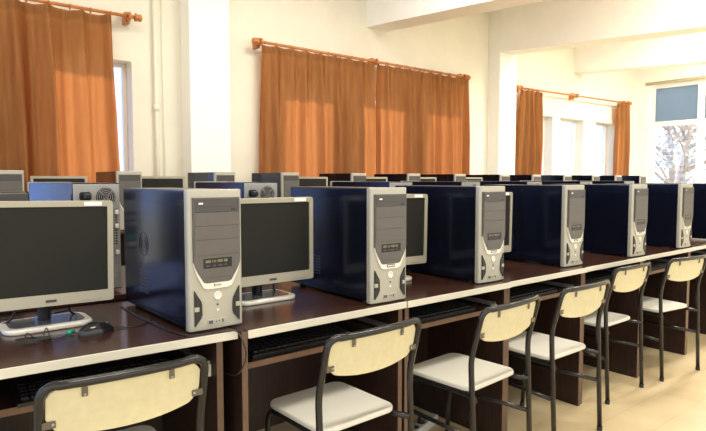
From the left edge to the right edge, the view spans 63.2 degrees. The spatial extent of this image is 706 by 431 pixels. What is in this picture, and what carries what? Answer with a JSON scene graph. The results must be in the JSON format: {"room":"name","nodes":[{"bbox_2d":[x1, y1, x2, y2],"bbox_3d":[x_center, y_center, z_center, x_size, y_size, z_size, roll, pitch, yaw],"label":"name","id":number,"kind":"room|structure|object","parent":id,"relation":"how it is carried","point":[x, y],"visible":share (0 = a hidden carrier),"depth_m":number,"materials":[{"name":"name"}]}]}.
{"room":"computer lab","nodes":[
{"label":"computer lab","id":0,"kind":"room"},
{"bbox_2d":[180,0,230,187],"bbox_3d":[-1.377,-0.898,5.397,0.395,3.550,0.200,-3,5,-39],"label":"wall column","id":1,"kind":"structure","parent":0,"point":[204,24],"depth_m":5.28,"materials":[{"name":"white paint"}]},
{"bbox_2d":[19,0,637,181],"bbox_3d":[-0.172,-0.977,6.651,14.550,3.550,0.240,-3,5,-39],"label":"wall","id":2,"kind":"structure","parent":0,"point":[460,45],"depth_m":6.33,"materials":[{"name":"beige paint"}]},
{"bbox_2d":[25,0,142,25],"bbox_3d":[-2.927,-1.644,4.123,2.765,0.100,0.188,-3,5,-39],"label":"curtain rod","id":3,"kind":"object","parent":2,"relation":"attached to","point":[126,16],"visible":0.98,"depth_m":4.73,"materials":[{"name":"orange wood"}]},
{"bbox_2d":[0,0,119,190],"bbox_3d":[-2.600,-0.626,4.376,1.643,2.037,0.209,-3,5,-38],"label":"curtain","id":4,"kind":"object","parent":3,"relation":"hanging from","point":[58,111],"visible":0.63,"depth_m":4.54,"materials":[{"name":"orange fabric"}]},
{"bbox_2d":[113,63,127,170],"bbox_3d":[-2.323,-0.697,4.992,0.700,1.300,0.040,-3,5,-39],"label":"window","id":5,"kind":"structure","parent":2,"relation":"in","point":[115,65],"depth_m":5.17,"materials":[{"name":"white"}]},
{"bbox_2d":[152,0,165,175],"bbox_3d":[-1.748,-0.884,5.188,0.106,3.550,0.049,-3,5,-39],"label":"pipe","id":6,"kind":"object","parent":2,"relation":"attached to","point":[155,106],"visible":0.52,"depth_m":5.16,"materials":[{"name":"beige"}]},
{"bbox_2d":[252,37,470,79],"bbox_3d":[0.251,-1.778,6.686,3.272,0.105,0.188,-3,5,-39],"label":"curtain rod","id":7,"kind":"object","parent":2,"relation":"attached to","point":[256,42],"visible":0.92,"depth_m":6.37,"materials":[{"name":"orange wood"}]},
{"bbox_2d":[259,45,375,176],"bbox_3d":[-0.333,-0.732,6.207,1.544,2.017,0.206,-3,5,-39],"label":"curtain","id":8,"kind":"object","parent":7,"relation":"hanging from","point":[318,111],"visible":0.75,"depth_m":6.12,"materials":[{"name":"orange fabric"}]},
{"bbox_2d":[376,64,469,176],"bbox_3d":[0.917,-0.793,7.215,1.634,2.012,0.218,-3,5,-39],"label":"curtain","id":9,"kind":"object","parent":7,"relation":"hanging from","point":[423,119],"visible":0.68,"depth_m":7.10,"materials":[{"name":"orange fabric"}]},
{"bbox_2d":[541,117,544,174],"bbox_3d":[2.827,-0.945,9.144,0.680,1.270,0.040,-3,5,-39],"label":"window","id":10,"kind":"structure","parent":2,"relation":"in","point":[543,117],"depth_m":9.32,"materials":[{"name":"white"}]},
{"bbox_2d":[560,119,575,174],"bbox_3d":[3.539,-0.981,9.717,0.740,1.270,0.040,-3,5,-39],"label":"window","id":11,"kind":"structure","parent":2,"relation":"in","point":[561,120],"depth_m":9.91,"materials":[{"name":"white"}]},
{"bbox_2d":[516,85,631,104],"bbox_3d":[3.700,-1.957,9.465,3.481,0.149,0.188,-3,5,-39],"label":"curtain rod","id":12,"kind":"object","parent":2,"relation":"attached to","point":[572,96],"visible":0.94,"depth_m":9.28,"materials":[{"name":"orange wood"}]},
{"bbox_2d":[515,90,542,174],"bbox_3d":[2.640,-0.871,8.595,0.580,1.992,0.211,-3,5,-39],"label":"curtain","id":13,"kind":"object","parent":12,"relation":"hanging from","point":[529,132],"visible":0.67,"depth_m":8.52,"materials":[{"name":"orange fabric"}]},
{"bbox_2d":[613,103,629,175],"bbox_3d":[4.891,-1.005,10.402,0.430,2.032,0.166,-3,4,-36],"label":"curtain","id":14,"kind":"object","parent":12,"relation":"hanging from","point":[621,151],"visible":0.68,"depth_m":10.32,"materials":[{"name":"orange fabric"}]},
{"bbox_2d":[596,123,606,174],"bbox_3d":[4.395,-1.024,10.407,0.680,1.270,0.040,-3,5,-39],"label":"window","id":15,"kind":"structure","parent":2,"relation":"in","point":[603,125],"depth_m":10.58,"materials":[{"name":"white"}]},
{"bbox_2d":[258,332,705,430],"bbox_3d":[2.404,1.046,3.582,14.550,0.100,8.440,-3,5,-39],"label":"floor","id":16,"kind":"structure","parent":0,"point":[677,403],"depth_m":3.12,"materials":[{"name":"beige tile"}]},
{"bbox_2d":[0,266,125,315],"bbox_3d":[0.145,0.608,3.607,6.100,0.770,0.760,-3,5,-39],"label":"table","id":17,"kind":"object","parent":16,"relation":"on","point":[119,293],"visible":0.02,"depth_m":2.26,"materials":[{"name":"laminate"}]},
{"bbox_2d":[0,191,29,312],"bbox_3d":[-1.288,0.124,1.965,0.375,0.405,0.265,-3,5,-39],"label":"monitor","id":18,"kind":"object","parent":17,"relation":"on","point":[16,195],"visible":0.2,"depth_m":2.11,"materials":[{"name":"grey plastic"}]},
{"bbox_2d":[27,182,121,288],"bbox_3d":[-1.186,0.078,2.436,0.185,0.437,0.602,-4,5,-45],"label":"computer tower","id":19,"kind":"object","parent":17,"relation":"on","point":[38,191],"visible":0.35,"depth_m":2.29,"materials":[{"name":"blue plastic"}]},
{"bbox_2d":[79,192,90,200],"bbox_3d":[-1.027,-0.073,2.203,0.044,0.034,0.004,-4,5,-45],"label":"power socket","id":20,"kind":"object","parent":19,"relation":"attached to","point":[81,194],"depth_m":2.19,"materials":[{"name":"black plastic"}]},
{"bbox_2d":[194,182,276,197],"bbox_3d":[-0.599,0.048,2.907,0.185,0.437,0.602,-3,5,-39],"label":"computer tower","id":21,"kind":"object","parent":17,"relation":"on","point":[247,189],"visible":0.22,"depth_m":2.70,"materials":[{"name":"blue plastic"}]},
{"bbox_2d":[330,181,411,186],"bbox_3d":[0.104,0.012,3.473,0.185,0.437,0.602,-3,5,-39],"label":"computer tower","id":22,"kind":"object","parent":17,"relation":"on","point":[332,183],"visible":0.04,"depth_m":3.36,"materials":[{"name":"grey plastic"}]},
{"bbox_2d":[400,181,479,185],"bbox_3d":[0.578,-0.012,3.855,0.185,0.437,0.602,-3,5,-39],"label":"computer tower","id":23,"kind":"object","parent":17,"relation":"on","point":[442,183],"visible":0.05,"depth_m":3.68,"materials":[{"name":"grey plastic"}]},
{"bbox_2d":[479,181,541,185],"bbox_3d":[1.119,-0.040,4.291,0.185,0.437,0.602,-3,5,-39],"label":"computer tower","id":24,"kind":"object","parent":17,"relation":"on","point":[481,182],"visible":0.03,"depth_m":4.11,"materials":[{"name":"grey plastic"}]},
{"bbox_2d":[541,181,591,184],"bbox_3d":[1.664,-0.067,4.730,0.185,0.437,0.602,-3,5,-39],"label":"computer tower","id":25,"kind":"object","parent":17,"relation":"on","point":[543,182],"visible":0.03,"depth_m":4.55,"materials":[{"name":"grey plastic"}]},
{"bbox_2d":[592,181,633,183],"bbox_3d":[2.216,-0.096,5.175,0.185,0.437,0.602,-3,5,-39],"label":"computer tower","id":26,"kind":"object","parent":17,"relation":"on","point":[593,182],"visible":0.02,"depth_m":5.00,"materials":[{"name":"grey plastic"}]},
{"bbox_2d":[0,301,237,430],"bbox_3d":[-0.836,0.728,1.861,0.708,0.752,0.662,-3,4,-35],"label":"computer desk","id":27,"kind":"object","parent":16,"relation":"on","point":[19,361],"visible":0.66,"depth_m":1.75,"materials":[{"name":"laminate"}]},
{"bbox_2d":[14,327,74,341],"bbox_3d":[-0.890,0.345,1.670,0.049,0.035,0.165,4,5,44],"label":"cable","id":28,"kind":"object","parent":27,"relation":"on","point":[35,338],"visible":1,"depth_m":1.66,"materials":[{"name":"black plastic"}]},
{"bbox_2d":[0,200,113,335],"bbox_3d":[-1.003,0.149,1.852,0.375,0.405,0.265,-3,5,-39],"label":"monitor","id":29,"kind":"object","parent":27,"relation":"on","point":[53,253],"visible":0.99,"depth_m":1.77,"materials":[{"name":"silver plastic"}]},
{"bbox_2d":[12,356,169,407],"bbox_3d":[-0.733,0.472,1.665,0.430,0.026,0.150,-3,4,-35],"label":"keyboard","id":30,"kind":"object","parent":27,"relation":"on","point":[24,393],"visible":0.45,"depth_m":1.63,"materials":[{"name":"black plastic"}]},
{"bbox_2d":[0,350,210,417],"bbox_3d":[-0.793,0.484,1.764,0.580,0.039,0.400,-3,5,-39],"label":"keyboard tray","id":31,"kind":"object","parent":27,"relation":"on","point":[8,406],"depth_m":1.76,"materials":[{"name":"brown wood"}]},
{"bbox_2d":[78,318,150,336],"bbox_3d":[-0.737,0.336,1.808,0.065,0.036,0.256,3,5,39],"label":"computer mouse","id":32,"kind":"object","parent":27,"relation":"on","point":[93,328],"visible":1,"depth_m":1.73,"materials":[{"name":"black plastic"}]},
{"bbox_2d":[123,188,241,331],"bbox_3d":[-0.611,0.124,1.996,0.185,0.437,0.602,-3,5,-41],"label":"computer tower","id":33,"kind":"object","parent":27,"relation":"on","point":[183,245],"visible":1,"depth_m":1.80,"materials":[{"name":"metal"}]},
{"bbox_2d":[139,232,147,255],"bbox_3d":[-0.725,0.098,1.988,0.002,0.082,0.082,-3,5,-40],"label":"vent","id":34,"kind":"object","parent":33,"relation":"attached to","point":[142,232],"depth_m":1.99,"materials":[{"name":"metal"}]},
{"bbox_2d":[140,269,147,292],"bbox_3d":[-0.728,0.228,2.000,0.001,0.079,0.071,-3,5,-41],"label":"grille vent","id":35,"kind":"object","parent":33,"relation":"attached to","point":[140,269],"depth_m":2.00,"materials":[{"name":"metal"}]},
{"bbox_2d":[194,291,202,326],"bbox_3d":[-0.470,0.283,1.745,0.024,0.110,0.008,-3,5,-41],"label":"vent","id":36,"kind":"object","parent":33,"relation":"attached to","point":[198,295],"depth_m":1.74,"materials":[{"name":"black plastic"}]},
{"bbox_2d":[197,201,236,206],"bbox_3d":[-0.415,-0.036,1.759,0.132,0.017,0.002,-3,5,-41],"label":"tray","id":37,"kind":"object","parent":33,"relation":"on","point":[205,203],"depth_m":1.76,"materials":[{"name":"plastic"}]},
{"bbox_2d":[232,285,239,318],"bbox_3d":[-0.373,0.278,1.828,0.024,0.110,0.008,-3,5,-41],"label":"vent","id":38,"kind":"object","parent":33,"relation":"attached to","point":[235,288],"depth_m":1.83,"materials":[{"name":"black plastic"}]},
{"bbox_2d":[120,305,246,375],"bbox_3d":[-0.610,0.425,1.913,0.638,0.170,0.153,3,5,42],"label":"cable","id":39,"kind":"object","parent":27,"relation":"on","point":[120,305],"visible":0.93,"depth_m":1.75,"materials":[{"name":"black plastic"}]},
{"bbox_2d":[33,355,208,430],"bbox_3d":[-0.686,0.743,1.633,0.424,0.751,0.488,-3,4,-36],"label":"chair","id":40,"kind":"object","parent":16,"relation":"on","point":[111,400],"visible":1,"depth_m":1.43,"materials":[{"name":"beige wood"}]},
{"bbox_2d":[120,230,124,265],"bbox_3d":[1.081,0.369,6.816,10.600,0.842,0.650,-3,5,-39],"label":"table","id":41,"kind":"object","parent":16,"relation":"on","point":[121,231],"visible":0.02,"depth_m":4.24,"materials":[{"name":"laminate"}]},
{"bbox_2d":[0,170,23,191],"bbox_3d":[-2.429,-0.092,3.985,0.184,0.437,0.566,-3,5,-39],"label":"computer tower","id":42,"kind":"object","parent":41,"relation":"on","point":[10,180],"visible":0.2,"depth_m":3.77,"materials":[{"name":"black paint"}]},
{"bbox_2d":[29,176,87,181],"bbox_3d":[-2.137,-0.085,4.154,0.370,0.400,0.185,-3,5,-39],"label":"monitor","id":43,"kind":"object","parent":41,"relation":"on","point":[31,178],"visible":0.09,"depth_m":4.07,"materials":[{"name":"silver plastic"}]},
{"bbox_2d":[96,171,141,229],"bbox_3d":[-1.824,-0.123,4.473,0.184,0.437,0.566,-3,5,-39],"label":"computer tower","id":44,"kind":"object","parent":41,"relation":"on","point":[126,179],"visible":0.41,"depth_m":4.24,"materials":[{"name":"black paint"}]},
{"bbox_2d":[142,176,184,187],"bbox_3d":[-1.562,-0.114,4.618,0.370,0.400,0.185,-3,5,-39],"label":"monitor","id":45,"kind":"object","parent":41,"relation":"on","point":[147,181],"visible":0.14,"depth_m":4.54,"materials":[{"name":"grey plastic"}]},
{"bbox_2d":[188,172,234,187],"bbox_3d":[-1.224,-0.154,4.957,0.184,0.437,0.566,-3,5,-39],"label":"computer tower","id":46,"kind":"object","parent":41,"relation":"on","point":[198,176],"visible":0.26,"depth_m":4.78,"materials":[{"name":"black paint"}]},
{"bbox_2d":[252,172,298,197],"bbox_3d":[-0.726,-0.179,5.358,0.184,0.437,0.566,-3,5,-39],"label":"computer tower","id":47,"kind":"object","parent":41,"relation":"on","point":[284,180],"visible":0.2,"depth_m":5.14,"materials":[{"name":"black paint"}]},
{"bbox_2d":[299,177,327,185],"bbox_3d":[-0.445,-0.171,5.518,0.370,0.400,0.185,-3,5,-39],"label":"monitor","id":48,"kind":"object","parent":41,"relation":"on","point":[303,181],"visible":0.09,"depth_m":5.45,"materials":[{"name":"grey plastic"}]},
{"bbox_2d":[319,173,365,185],"bbox_3d":[-0.107,-0.211,5.857,0.184,0.437,0.566,-3,5,-39],"label":"computer tower","id":49,"kind":"object","parent":41,"relation":"on","point":[333,176],"visible":0.21,"depth_m":5.67,"materials":[{"name":"black paint"}]},
{"bbox_2d":[366,177,387,181],"bbox_3d":[0.162,-0.202,6.007,0.370,0.400,0.185,-3,5,-39],"label":"monitor","id":50,"kind":"object","parent":41,"relation":"on","point":[376,179],"visible":0.09,"depth_m":5.96,"materials":[{"name":"grey plastic"}]},
{"bbox_2d":[374,174,419,181],"bbox_3d":[0.484,-0.241,6.333,0.184,0.437,0.566,-3,5,-39],"label":"computer tower","id":51,"kind":"object","parent":41,"relation":"on","point":[391,177],"visible":0.23,"depth_m":6.16,"materials":[{"name":"black paint"}]},
{"bbox_2d":[420,177,435,180],"bbox_3d":[0.745,-0.232,6.477,0.370,0.400,0.185,-3,5,-39],"label":"monitor","id":52,"kind":"object","parent":41,"relation":"on","point":[421,178],"visible":0.05,"depth_m":6.43,"materials":[{"name":"grey plastic"}]},
{"bbox_2d":[421,174,465,180],"bbox_3d":[1.064,-0.271,6.800,0.184,0.437,0.566,-3,5,-39],"label":"computer tower","id":53,"kind":"object","parent":41,"relation":"on","point":[439,177],"visible":0.23,"depth_m":6.62,"materials":[{"name":"black paint"}]},
{"bbox_2d":[466,177,482,180],"bbox_3d":[1.383,-0.264,6.991,0.370,0.400,0.185,-3,5,-39],"label":"monitor","id":54,"kind":"object","parent":41,"relation":"on","point":[467,178],"visible":0.07,"depth_m":6.93,"materials":[{"name":"grey plastic"}]},
{"bbox_2d":[466,174,509,180],"bbox_3d":[1.717,-0.304,7.327,0.184,0.437,0.566,-3,5,-39],"label":"computer tower","id":55,"kind":"object","parent":41,"relation":"on","point":[498,177],"visible":0.27,"depth_m":7.14,"materials":[{"name":"black paint"}]},
{"bbox_2d":[510,175,540,180],"bbox_3d":[2.247,-0.331,7.753,0.184,0.437,0.566,-3,5,-39],"label":"computer tower","id":56,"kind":"object","parent":41,"relation":"on","point":[512,177],"visible":0.21,"depth_m":7.57,"materials":[{"name":"black paint"}]},
{"bbox_2d":[541,175,571,180],"bbox_3d":[2.830,-0.361,8.223,0.184,0.437,0.566,-3,5,-39],"label":"computer tower","id":57,"kind":"object","parent":41,"relation":"on","point":[543,177],"visible":0.16,"depth_m":8.04,"materials":[{"name":"black paint"}]},
{"bbox_2d":[572,175,599,180],"bbox_3d":[3.429,-0.391,8.706,0.184,0.437,0.566,-3,5,-39],"label":"computer tower","id":58,"kind":"object","parent":41,"relation":"on","point":[574,177],"visible":0.2,"depth_m":8.52,"materials":[{"name":"black paint"}]},
{"bbox_2d":[599,175,621,180],"bbox_3d":[3.958,-0.418,9.133,0.184,0.437,0.566,-3,5,-39],"label":"computer tower","id":59,"kind":"object","parent":41,"relation":"on","point":[602,177],"visible":0.23,"depth_m":8.94,"materials":[{"name":"black paint"}]},
{"bbox_2d":[622,176,645,183],"bbox_3d":[4.596,-0.451,9.647,0.184,0.437,0.566,-3,5,-39],"label":"computer tower","id":60,"kind":"object","parent":41,"relation":"on","point":[637,179],"visible":0.23,"depth_m":9.44,"materials":[{"name":"black paint"}]},
{"bbox_2d":[223,281,406,430],"bbox_3d":[-0.274,0.702,2.260,0.700,0.752,0.662,-3,5,-39],"label":"computer desk","id":61,"kind":"object","parent":16,"relation":"on","point":[248,395],"visible":0.53,"depth_m":2.23,"materials":[{"name":"laminate"}]},
{"bbox_2d":[241,197,312,305],"bbox_3d":[-0.382,0.127,2.256,0.370,0.398,0.265,-3,5,-39],"label":"monitor","id":62,"kind":"object","parent":61,"relation":"on","point":[276,233],"visible":0.66,"depth_m":2.17,"materials":[{"name":"grey plastic"}]},
{"bbox_2d":[248,323,349,358],"bbox_3d":[-0.208,0.446,2.081,0.430,0.026,0.150,-3,5,-39],"label":"keyboard","id":63,"kind":"object","parent":61,"relation":"on","point":[258,347],"visible":0.88,"depth_m":2.04,"materials":[{"name":"black plastic"}]},
{"bbox_2d":[248,319,375,368],"bbox_3d":[-0.218,0.458,2.172,0.654,0.039,0.364,-3,5,-39],"label":"keyboard tray","id":64,"kind":"object","parent":61,"relation":"on","point":[351,325],"depth_m":2.00,"materials":[{"name":"brown"}]},
{"bbox_2d":[290,186,405,303],"bbox_3d":[-0.041,0.099,2.392,0.185,0.437,0.602,-3,5,-38],"label":"computer tower","id":65,"kind":"object","parent":61,"relation":"on","point":[359,233],"visible":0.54,"depth_m":2.19,"materials":[{"name":"blue metal"}]},
{"bbox_2d":[314,254,319,273],"bbox_3d":[-0.159,0.202,2.400,0.001,0.079,0.071,-3,5,-38],"label":"grille vent","id":66,"kind":"object","parent":65,"relation":"attached to","point":[314,254],"depth_m":2.39,"materials":[{"name":"metal"}]},
{"bbox_2d":[313,223,320,242],"bbox_3d":[-0.155,0.072,2.388,0.002,0.082,0.082,-3,5,-38],"label":"vent","id":67,"kind":"object","parent":65,"relation":"attached to","point":[316,226],"depth_m":2.38,"materials":[{"name":"metal"}]},
{"bbox_2d":[374,271,379,299],"bbox_3d":[0.089,0.259,2.136,0.024,0.110,0.008,-3,5,-38],"label":"vent","id":68,"kind":"object","parent":65,"relation":"attached to","point":[376,273],"depth_m":2.13,"materials":[{"name":"black plastic"}]},
{"bbox_2d":[378,197,404,201],"bbox_3d":[0.145,-0.060,2.148,0.132,0.017,0.002,-3,5,-38],"label":"tray","id":69,"kind":"object","parent":65,"relation":"on","point":[384,199],"depth_m":2.15,"materials":[{"name":"plastic"}]},
{"bbox_2d":[400,267,404,294],"bbox_3d":[0.189,0.254,2.215,0.024,0.110,0.008,-3,5,-38],"label":"vent","id":70,"kind":"object","parent":65,"relation":"attached to","point":[402,269],"depth_m":2.21,"materials":[{"name":"black plastic"}]},
{"bbox_2d":[265,317,421,430],"bbox_3d":[-0.057,0.717,2.035,0.424,0.751,0.488,-3,5,-40],"label":"chair","id":71,"kind":"object","parent":16,"relation":"on","point":[332,406],"visible":1,"depth_m":1.93,"materials":[{"name":"grey metal"}]},
{"bbox_2d":[414,413,437,430],"bbox_3d":[0.324,1.003,2.772,0.056,0.087,0.300,2,4,33],"label":"power strip","id":72,"kind":"object","parent":16,"relation":"on","point":[422,424],"visible":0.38,"depth_m":2.77,"materials":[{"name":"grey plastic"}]},
{"bbox_2d":[400,269,510,430],"bbox_3d":[0.258,0.675,2.684,0.654,0.752,0.662,-3,5,-39],"label":"computer desk","id":73,"kind":"object","parent":16,"relation":"on","point":[454,333],"visible":0.41,"depth_m":2.71,"materials":[{"name":"laminate"}]},
{"bbox_2d":[406,194,427,280],"bbox_3d":[0.121,0.097,2.668,0.375,0.405,0.265,-3,5,-39],"label":"monitor","id":74,"kind":"object","parent":73,"relation":"on","point":[416,204],"visible":0.2,"depth_m":2.64,"materials":[{"name":"grey plastic"}]},
{"bbox_2d":[409,300,474,320],"bbox_3d":[0.340,0.418,2.523,0.430,0.026,0.150,-3,5,-39],"label":"keyboard","id":75,"kind":"object","parent":73,"relation":"on","point":[449,307],"visible":0.84,"depth_m":2.52,"materials":[{"name":"black plastic"}]},
{"bbox_2d":[395,185,505,282],"bbox_3d":[0.452,0.072,2.818,0.186,0.437,0.602,-3,5,-38],"label":"computer tower","id":76,"kind":"object","parent":73,"relation":"on","point":[466,224],"visible":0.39,"depth_m":2.62,"materials":[{"name":"grey plastic"}]},
{"bbox_2d":[481,255,485,279],"bbox_3d":[0.583,0.232,2.562,0.024,0.110,0.008,-3,5,-38],"label":"vent","id":77,"kind":"object","parent":76,"relation":"attached to","point":[483,257],"depth_m":2.56,"materials":[{"name":"black plastic"}]},
{"bbox_2d":[486,194,504,197],"bbox_3d":[0.639,-0.087,2.574,0.132,0.017,0.002,-3,5,-38],"label":"tray","id":78,"kind":"object","parent":76,"relation":"on","point":[487,195],"depth_m":2.57,"materials":[{"name":"grey plastic"}]},
{"bbox_2d":[500,253,503,275],"bbox_3d":[0.682,0.227,2.641,0.024,0.110,0.008,-3,5,-38],"label":"vent","id":79,"kind":"object","parent":76,"relation":"attached to","point":[501,254],"depth_m":2.64,"materials":[{"name":"black plastic"}]},
{"bbox_2d":[410,299,496,328],"bbox_3d":[0.315,0.431,2.598,0.604,0.039,0.364,-3,5,-39],"label":"keyboard tray","id":80,"kind":"object","parent":73,"relation":"on","point":[479,304],"depth_m":2.55,"materials":[{"name":"beige"}]},
{"bbox_2d":[413,294,540,430],"bbox_3d":[0.479,0.694,2.412,0.424,0.751,0.488,-3,5,-43],"label":"chair","id":81,"kind":"object","parent":16,"relation":"on","point":[461,374],"visible":0.92,"depth_m":2.33,"materials":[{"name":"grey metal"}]},
{"bbox_2d":[500,258,587,430],"bbox_3d":[0.773,0.649,3.109,0.674,0.752,0.662,-3,5,-39],"label":"computer desk","id":82,"kind":"object","parent":16,"relation":"on","point":[517,272],"visible":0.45,"depth_m":3.12,"materials":[{"name":"laminate"}]},
{"bbox_2d":[504,192,512,251],"bbox_3d":[0.631,0.071,3.079,0.375,0.405,0.265,-3,5,-39],"label":"monitor","id":83,"kind":"object","parent":82,"relation":"on","point":[509,195],"visible":0.08,"depth_m":3.08,"materials":[{"name":"grey plastic"}]},
{"bbox_2d":[482,184,584,266],"bbox_3d":[1.011,0.041,3.298,0.186,0.437,0.602,-3,5,-38],"label":"computer tower","id":84,"kind":"object","parent":82,"relation":"on","point":[548,221],"visible":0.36,"depth_m":3.10,"materials":[{"name":"grey plastic"}]},
{"bbox_2d":[566,243,569,263],"bbox_3d":[1.139,0.201,3.041,0.024,0.110,0.008,-3,5,-38],"label":"vent","id":85,"kind":"object","parent":84,"relation":"attached to","point":[567,244],"depth_m":3.04,"materials":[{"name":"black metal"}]},
{"bbox_2d":[580,241,582,261],"bbox_3d":[1.240,0.196,3.120,0.024,0.110,0.008,-3,5,-38],"label":"vent","id":86,"kind":"object","parent":84,"relation":"attached to","point":[581,242],"depth_m":3.12,"materials":[{"name":"black metal"}]},
{"bbox_2d":[510,283,556,301],"bbox_3d":[0.861,0.392,2.943,0.430,0.026,0.150,-3,5,-39],"label":"keyboard","id":87,"kind":"object","parent":82,"relation":"on","point":[525,291],"visible":0.77,"depth_m":2.94,"materials":[{"name":"black plastic"}]},
{"bbox_2d":[509,283,569,302],"bbox_3d":[0.830,0.404,3.023,0.624,0.039,0.364,-3,5,-39],"label":"keyboard tray","id":88,"kind":"object","parent":82,"relation":"on","point":[559,286],"depth_m":3.10,"materials":[{"name":"beige"}]},
{"bbox_2d":[508,279,609,430],"bbox_3d":[0.930,0.670,2.791,0.424,0.751,0.488,-3,5,-39],"label":"chair","id":89,"kind":"object","parent":16,"relation":"on","point":[577,301],"visible":0.87,"depth_m":2.68,"materials":[{"name":"grey metal"}]},
{"bbox_2d":[575,251,645,403],"bbox_3d":[1.300,0.621,3.543,0.684,0.752,0.662,-3,5,-39],"label":"computer desk","id":90,"kind":"object","parent":16,"relation":"on","point":[623,358],"visible":0.31,"depth_m":3.56,"materials":[{"name":"laminate"}]},
{"bbox_2d":[585,271,611,284],"bbox_3d":[1.392,0.364,3.384,0.430,0.026,0.150,-3,5,-39],"label":"keyboard","id":91,"kind":"object","parent":90,"relation":"on","point":[594,276],"visible":0.62,"depth_m":3.38,"materials":[{"name":"black plastic"}]},
{"bbox_2d":[551,184,647,256],"bbox_3d":[1.553,0.016,3.692,0.186,0.437,0.602,-3,5,-38],"label":"computer tower","id":92,"kind":"object","parent":90,"relation":"on","point":[616,215],"visible":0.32,"depth_m":3.50,"materials":[{"name":"grey plastic"}]},
{"bbox_2d":[583,262,650,404],"bbox_3d":[1.424,0.633,3.368,0.424,0.751,0.488,-3,5,-39],"label":"chair","id":93,"kind":"object","parent":16,"relation":"on","point":[627,278],"visible":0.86,"depth_m":3.21,"materials":[{"name":"wood"}]},
{"bbox_2d":[638,244,692,376],"bbox_3d":[1.845,0.593,3.990,0.720,0.752,0.662,-3,5,-39],"label":"computer desk","id":94,"kind":"object","parent":16,"relation":"on","point":[674,340],"visible":0.27,"depth_m":4.03,"materials":[{"name":"laminate"}]},
{"bbox_2d":[607,183,693,247],"bbox_3d":[2.090,-0.011,4.127,0.186,0.437,0.602,-3,5,-39],"label":"computer tower","id":95,"kind":"object","parent":94,"relation":"on","point":[670,206],"visible":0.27,"depth_m":3.92,"materials":[{"name":"grey plastic"}]},
{"bbox_2d":[643,260,666,269],"bbox_3d":[1.941,0.335,3.833,0.430,0.026,0.150,-3,5,-39],"label":"keyboard","id":96,"kind":"object","parent":94,"relation":"on","point":[654,265],"visible":0.27,"depth_m":3.86,"materials":[{"name":"black plastic"}]},
{"bbox_2d":[649,263,666,274],"bbox_3d":[1.903,0.349,3.904,0.670,0.039,0.364,-3,5,-39],"label":"keyboard tray","id":97,"kind":"object","parent":94,"relation":"on","point":[662,269],"depth_m":3.75,"materials":[{"name":"beige"}]},
{"bbox_2d":[643,254,705,381],"bbox_3d":[1.944,0.611,3.712,0.424,0.751,0.488,-2,4,-31],"label":"chair","id":98,"kind":"object","parent":16,"relation":"on","point":[685,268],"visible":0.88,"depth_m":3.55,"materials":[{"name":"wood"}]},
{"bbox_2d":[686,238,705,353],"bbox_3d":[2.398,0.564,4.442,0.702,0.752,0.662,-3,5,-39],"label":"computer desk","id":99,"kind":"object","parent":16,"relation":"on","point":[698,250],"visible":0.2,"depth_m":4.53,"materials":[{"name":"laminate"}]},
{"bbox_2d":[646,183,705,238],"bbox_3d":[2.638,-0.040,4.574,0.185,0.437,0.602,-3,5,-39],"label":"computer tower","id":100,"kind":"object","parent":99,"relation":"on","point":[698,225],"visible":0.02,"depth_m":4.41,"materials":[{"name":"grey plastic"}]},
{"bbox_2d":[487,10,516,174],"bbox_3d":[2.126,-1.076,8.220,0.390,3.550,0.200,-3,5,-39],"label":"wall column","id":101,"kind":"structure","parent":0,"point":[502,67],"depth_m":8.08,"materials":[{"name":"white paint"}]},
{"bbox_2d":[635,65,705,182],"bbox_3d":[8.062,-1.054,7.872,0.200,3.550,8.200,-3,5,-39],"label":"wall","id":102,"kind":"structure","parent":0,"point":[660,74],"depth_m":10.82,"materials":[{"name":"white paint"}]},
{"bbox_2d":[645,75,705,85],"bbox_3d":[6.469,-2.385,9.578,0.035,0.050,3.100,-3,5,-39],"label":"curtain rod","id":103,"kind":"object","parent":102,"relation":"attached to","point":[697,77],"depth_m":10.36,"materials":[{"name":"beige"}]},
{"bbox_2d":[648,79,705,182],"bbox_3d":[6.560,-1.357,9.717,0.080,2.020,2.980,-3,5,-39],"label":"window","id":104,"kind":"structure","parent":102,"relation":"in","point":[681,103],"depth_m":10.43,"materials":[{"name":"white"}]},
{"bbox_3d":[2.404,-2.607,3.351,14.550,0.120,8.440,-3,5,-39],"label":"ceiling","id":105,"kind":"structure","parent":0,"visible":0},
{"bbox_2d":[366,0,545,31],"bbox_3d":[2.857,-2.008,3.601,0.320,1.106,8.200,-3,5,-39],"label":"ceiling beam","id":106,"kind":"structure","parent":105,"relation":"attached to","point":[383,15],"depth_m":6.08,"materials":[{"name":"white paint"}]},
{"bbox_2d":[500,0,705,54],"bbox_3d":[4.668,-2.094,4.932,0.305,1.103,8.000,-3,5,-39],"label":"ceiling beam","id":107,"kind":"structure","parent":105,"relation":"attached to","point":[548,25],"depth_m":6.92,"materials":[{"name":"white paint"}]},
{"bbox_2d":[574,32,705,73],"bbox_3d":[6.354,-2.187,6.419,0.290,1.106,8.200,-3,5,-39],"label":"ceiling beam","id":108,"kind":"structure","parent":105,"relation":"attached to","point":[687,49],"depth_m":8.65,"materials":[{"name":"white paint"}]},
{"label":"outside","id":109,"kind":"structure","parent":0,"visible":0},
{"bbox_3d":[7.751,0.965,12.772,52.000,0.100,50.000,-3,5,-39],"label":"ground","id":110,"kind":"structure","parent":109,"visible":0},
{"bbox_2d":[655,124,705,182],"bbox_3d":[9.214,-1.554,16.430,2.996,4.485,2.431,1,4,16],"label":"tree","id":111,"kind":"object","parent":110,"relation":"on","point":[664,153],"visible":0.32,"depth_m":16.44,"materials":[{"name":"grey plant"}]},
{"bbox_2d":[656,124,705,182],"bbox_3d":[7.134,-1.493,12.566,3.291,4.859,2.941,0,4,7],"label":"tree","id":112,"kind":"object","parent":110,"relation":"on","point":[687,135],"visible":0.35,"depth_m":12.33,"materials":[{"name":"grey plant"}]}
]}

